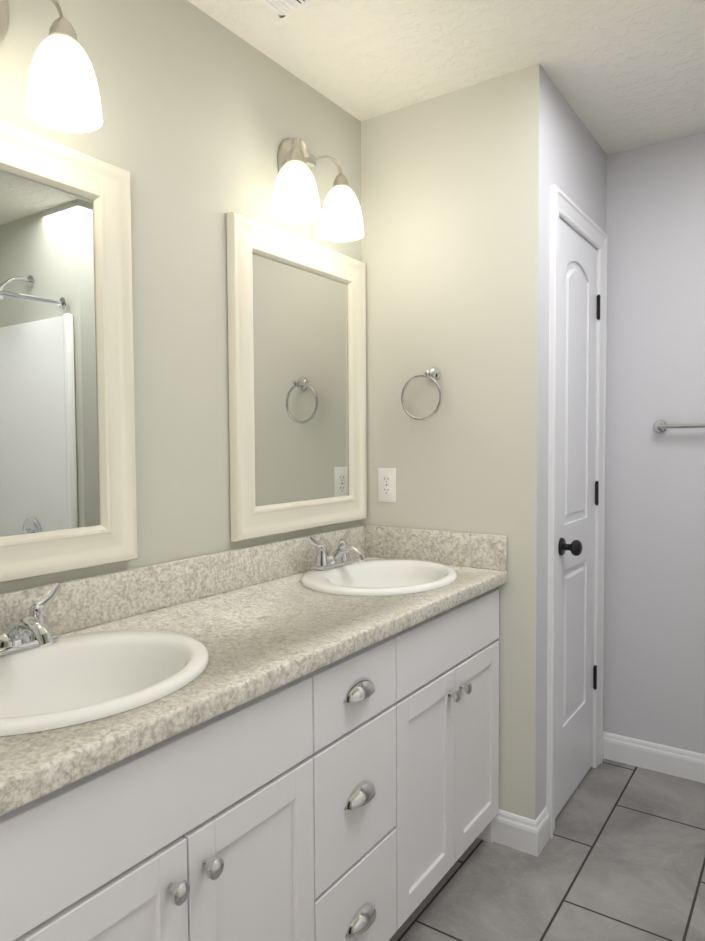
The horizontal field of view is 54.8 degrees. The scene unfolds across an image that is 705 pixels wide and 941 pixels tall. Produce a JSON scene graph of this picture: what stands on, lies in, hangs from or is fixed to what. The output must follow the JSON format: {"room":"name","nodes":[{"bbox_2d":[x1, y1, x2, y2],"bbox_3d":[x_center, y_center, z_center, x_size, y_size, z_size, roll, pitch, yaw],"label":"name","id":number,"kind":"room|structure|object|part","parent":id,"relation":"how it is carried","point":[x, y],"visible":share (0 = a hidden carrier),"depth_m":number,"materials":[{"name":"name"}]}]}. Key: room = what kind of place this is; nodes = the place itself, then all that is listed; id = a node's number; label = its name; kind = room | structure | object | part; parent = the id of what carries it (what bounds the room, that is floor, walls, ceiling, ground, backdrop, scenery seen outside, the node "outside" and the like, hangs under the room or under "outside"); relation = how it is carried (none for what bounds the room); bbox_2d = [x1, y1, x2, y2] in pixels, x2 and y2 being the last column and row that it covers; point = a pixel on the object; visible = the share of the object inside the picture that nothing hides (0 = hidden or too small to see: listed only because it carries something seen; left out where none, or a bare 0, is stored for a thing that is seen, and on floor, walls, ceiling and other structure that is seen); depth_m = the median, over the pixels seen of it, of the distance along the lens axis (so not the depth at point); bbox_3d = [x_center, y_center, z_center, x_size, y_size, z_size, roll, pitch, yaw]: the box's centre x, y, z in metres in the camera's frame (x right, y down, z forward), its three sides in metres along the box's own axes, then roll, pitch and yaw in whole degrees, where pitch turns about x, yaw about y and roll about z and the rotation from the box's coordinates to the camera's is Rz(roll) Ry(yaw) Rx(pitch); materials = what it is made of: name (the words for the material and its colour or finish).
{"room":"bathroom","nodes":[
{"label":"bathroom","id":0,"kind":"room"},
{"bbox_2d":[0,0,366,592],"bbox_3d":[-0.734,0.028,1.411,0.151,2.434,2.840,1,3,34],"label":"wall","id":1,"kind":"structure","parent":0,"point":[204,115],"depth_m":1.71,"materials":[{"name":"grey paint"}]},
{"bbox_3d":[-0.716,-0.230,1.337,0.006,0.738,0.492,1,3,34],"label":"glass","id":2,"kind":"part","parent":1,"relation":"part of","materials":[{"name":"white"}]},
{"bbox_2d":[0,0,101,132],"bbox_3d":[-0.651,-0.838,1.260,0.179,0.280,0.366,1,3,34],"label":"sconce","id":3,"kind":"object","parent":1,"relation":"attached to","point":[63,94],"visible":1,"depth_m":1.31,"materials":[{"name":"white glass"}]},
{"bbox_3d":[-0.669,-0.900,1.270,0.135,0.157,0.278,1,3,34],"label":"arm","id":4,"kind":"part","parent":3,"relation":"part of"},
{"bbox_3d":[-0.571,-0.776,1.345,0.140,0.148,0.140,1,3,34],"label":"lamp shade","id":5,"kind":"part","parent":3,"relation":"part of","materials":[{"name":"white glass"}]},
{"bbox_3d":[-0.707,-0.230,1.332,0.028,0.908,0.662,1,3,34],"label":"mirror","id":6,"kind":"part","parent":1,"relation":"part of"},
{"bbox_2d":[0,525,506,634],"bbox_3d":[-0.207,0.288,1.619,0.547,0.110,1.677,1,3,34],"label":"backsplash","id":7,"kind":"structure","parent":1,"relation":"attached to","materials":[{"name":"stone"}]},
{"bbox_3d":[-0.146,-0.268,2.153,0.028,0.908,0.662,1,3,34],"label":"mirror","id":8,"kind":"part","parent":1,"relation":"part of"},
{"bbox_3d":[-0.154,-0.268,2.159,0.006,0.738,0.492,1,3,34],"label":"glass","id":9,"kind":"part","parent":1,"relation":"part of","materials":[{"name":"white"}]},
{"bbox_2d":[271,137,363,241],"bbox_3d":[-0.115,-0.874,2.044,0.179,0.280,0.366,1,3,34],"label":"sconce","id":10,"kind":"object","parent":1,"relation":"attached to","point":[295,199],"visible":1,"depth_m":2.01,"materials":[{"name":"white glass"}]},
{"bbox_3d":[-0.162,-0.803,1.943,0.140,0.148,0.140,1,3,34],"label":"lamp shade","id":11,"kind":"part","parent":10,"relation":"part of","materials":[{"name":"white glass"}]},
{"bbox_3d":[-0.134,-0.936,2.054,0.135,0.157,0.278,1,3,34],"label":"arm","id":12,"kind":"part","parent":10,"relation":"part of"},
{"bbox_3d":[-0.035,-0.812,2.129,0.140,0.148,0.140,1,3,34],"label":"lamp shade","id":13,"kind":"part","parent":10,"relation":"part of","materials":[{"name":"white glass"}]},
{"bbox_2d":[187,0,704,154],"bbox_3d":[0.491,-1.220,1.000,2.750,0.080,3.797,1,3,34],"label":"ceiling","id":14,"kind":"structure","parent":0,"point":[624,75],"depth_m":1.98,"materials":[{"name":"white paint"}]},
{"bbox_2d":[259,0,319,17],"bbox_3d":[-0.229,-1.192,1.615,0.154,0.016,0.367,1,3,34],"label":"ceiling vent","id":15,"kind":"object","parent":14,"relation":"in","point":[281,8],"visible":1,"depth_m":1.75,"materials":[{"name":"white metal"}]},
{"bbox_2d":[361,64,538,819],"bbox_3d":[0.331,-0.016,2.318,0.644,2.434,0.100,1,3,34],"label":"wall","id":16,"kind":"structure","parent":0,"point":[449,213],"depth_m":2.21,"materials":[{"name":"white paint"}]},
{"bbox_2d":[378,468,395,501],"bbox_3d":[0.121,0.051,2.397,0.072,0.120,0.008,1,3,34],"label":"electrical outlet plate","id":17,"kind":"object","parent":16,"relation":"attached to","point":[386,484],"visible":1,"depth_m":2.39,"materials":[{"name":"white plastic"}]},
{"bbox_2d":[401,367,441,420],"bbox_3d":[0.238,-0.256,2.277,0.155,0.180,0.050,1,3,34],"label":"towel ring","id":18,"kind":"object","parent":16,"relation":"attached to","point":[432,375],"visible":0.94,"depth_m":2.26,"materials":[{"name":"silver metal"}]},
{"bbox_2d":[492,807,549,856],"bbox_3d":[0.505,1.151,2.245,0.258,0.106,0.116,1,3,34],"label":"baseboard","id":19,"kind":"structure","parent":16,"relation":"attached to","point":[522,833],"depth_m":2.17,"materials":[{"name":"white paint"}]},
{"bbox_2d":[389,759,704,940],"bbox_3d":[0.506,1.282,1.104,2.750,0.060,3.797,1,3,34],"label":"floor","id":20,"kind":"structure","parent":0,"point":[621,857],"depth_m":2.02,"materials":[{"name":"tile"}]},
{"bbox_2d":[0,581,506,940],"bbox_3d":[-0.193,0.809,1.649,0.556,0.848,1.643,1,3,34],"label":"bathroom vanity","id":21,"kind":"object","parent":20,"relation":"on","point":[295,739],"depth_m":1.33,"materials":[{"name":"white paint"}]},
{"bbox_2d":[0,569,506,808],"bbox_3d":[-0.206,0.364,1.622,0.549,0.040,1.676,1,3,34],"label":"countertop","id":22,"kind":"structure","parent":21,"relation":"on","point":[301,629],"depth_m":1.42,"materials":[{"name":"beige stone"}]},
{"bbox_2d":[0,581,67,660],"bbox_3d":[-0.609,0.288,1.268,0.153,0.111,0.223,1,3,34],"label":"faucet","id":23,"kind":"object","parent":22,"relation":"on","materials":[{"name":"silver metal"}]},
{"bbox_2d":[0,613,267,760],"bbox_3d":[-0.503,0.420,1.200,0.444,0.149,0.528,1,3,34],"label":"sink","id":24,"kind":"object","parent":22,"relation":"in","point":[102,668],"depth_m":1.31,"materials":[{"name":"white ceramic"}]},
{"bbox_2d":[304,527,367,568],"bbox_3d":[-0.022,0.249,2.127,0.153,0.111,0.223,1,3,34],"label":"faucet","id":25,"kind":"object","parent":22,"relation":"on","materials":[{"name":"silver metal"}]},
{"bbox_2d":[264,553,487,604],"bbox_3d":[0.084,0.381,2.059,0.444,0.149,0.528,1,3,34],"label":"sink","id":26,"kind":"object","parent":22,"relation":"in","point":[392,577],"depth_m":2.13,"materials":[{"name":"white ceramic"}]},
{"bbox_2d":[535,64,606,819],"bbox_3d":[0.780,-0.026,2.494,0.100,2.434,0.896,1,3,34],"label":"wall","id":27,"kind":"structure","parent":0,"point":[572,161],"depth_m":2.16,"materials":[{"name":"grey paint"}]},
{"bbox_2d":[546,184,607,837],"bbox_3d":[0.777,0.139,2.479,0.119,2.106,0.639,1,3,34],"label":"door frame","id":28,"kind":"structure","parent":27,"relation":"attached to","point":[566,209],"depth_m":2.26,"materials":[{"name":"white paint"}]},
{"bbox_2d":[555,218,599,817],"bbox_3d":[0.803,0.170,2.469,0.048,2.021,0.503,1,3,34],"label":"door","id":29,"kind":"structure","parent":27,"relation":"in","point":[576,467],"depth_m":2.45,"materials":[{"name":"white paint"}]},
{"bbox_2d":[558,538,581,555],"bbox_3d":[0.739,0.260,2.296,0.070,0.062,0.062,1,3,34],"label":"doorknob set","id":30,"kind":"object","parent":29,"relation":"attached to","point":[574,547],"depth_m":2.28,"materials":[{"name":"black metal"}]},
{"bbox_3d":[0.942,0.093,2.668,0.046,1.546,0.012,1,3,34],"label":"door hinge","id":31,"kind":"part","parent":29,"relation":"part of","materials":[{"name":"black metal"}]},
{"bbox_2d":[603,132,704,753],"bbox_3d":[1.805,-0.023,2.288,1.826,2.434,0.120,1,3,34],"label":"wall","id":32,"kind":"structure","parent":0,"point":[654,632],"depth_m":2.64,"materials":[{"name":"grey paint"}]},
{"bbox_2d":[603,731,704,782],"bbox_3d":[1.725,1.141,2.315,1.706,0.106,0.014,1,3,34],"label":"baseboard","id":33,"kind":"structure","parent":32,"relation":"attached to","point":[681,763],"depth_m":2.67,"materials":[{"name":"white paint"}]},
{"bbox_2d":[653,420,704,432],"bbox_3d":[1.427,-0.162,2.434,0.662,0.052,0.052,1,3,34],"label":"towel bar","id":34,"kind":"object","parent":32,"relation":"attached to","point":[660,426],"visible":1,"depth_m":2.57,"materials":[{"name":"silver metal"}]}
]}

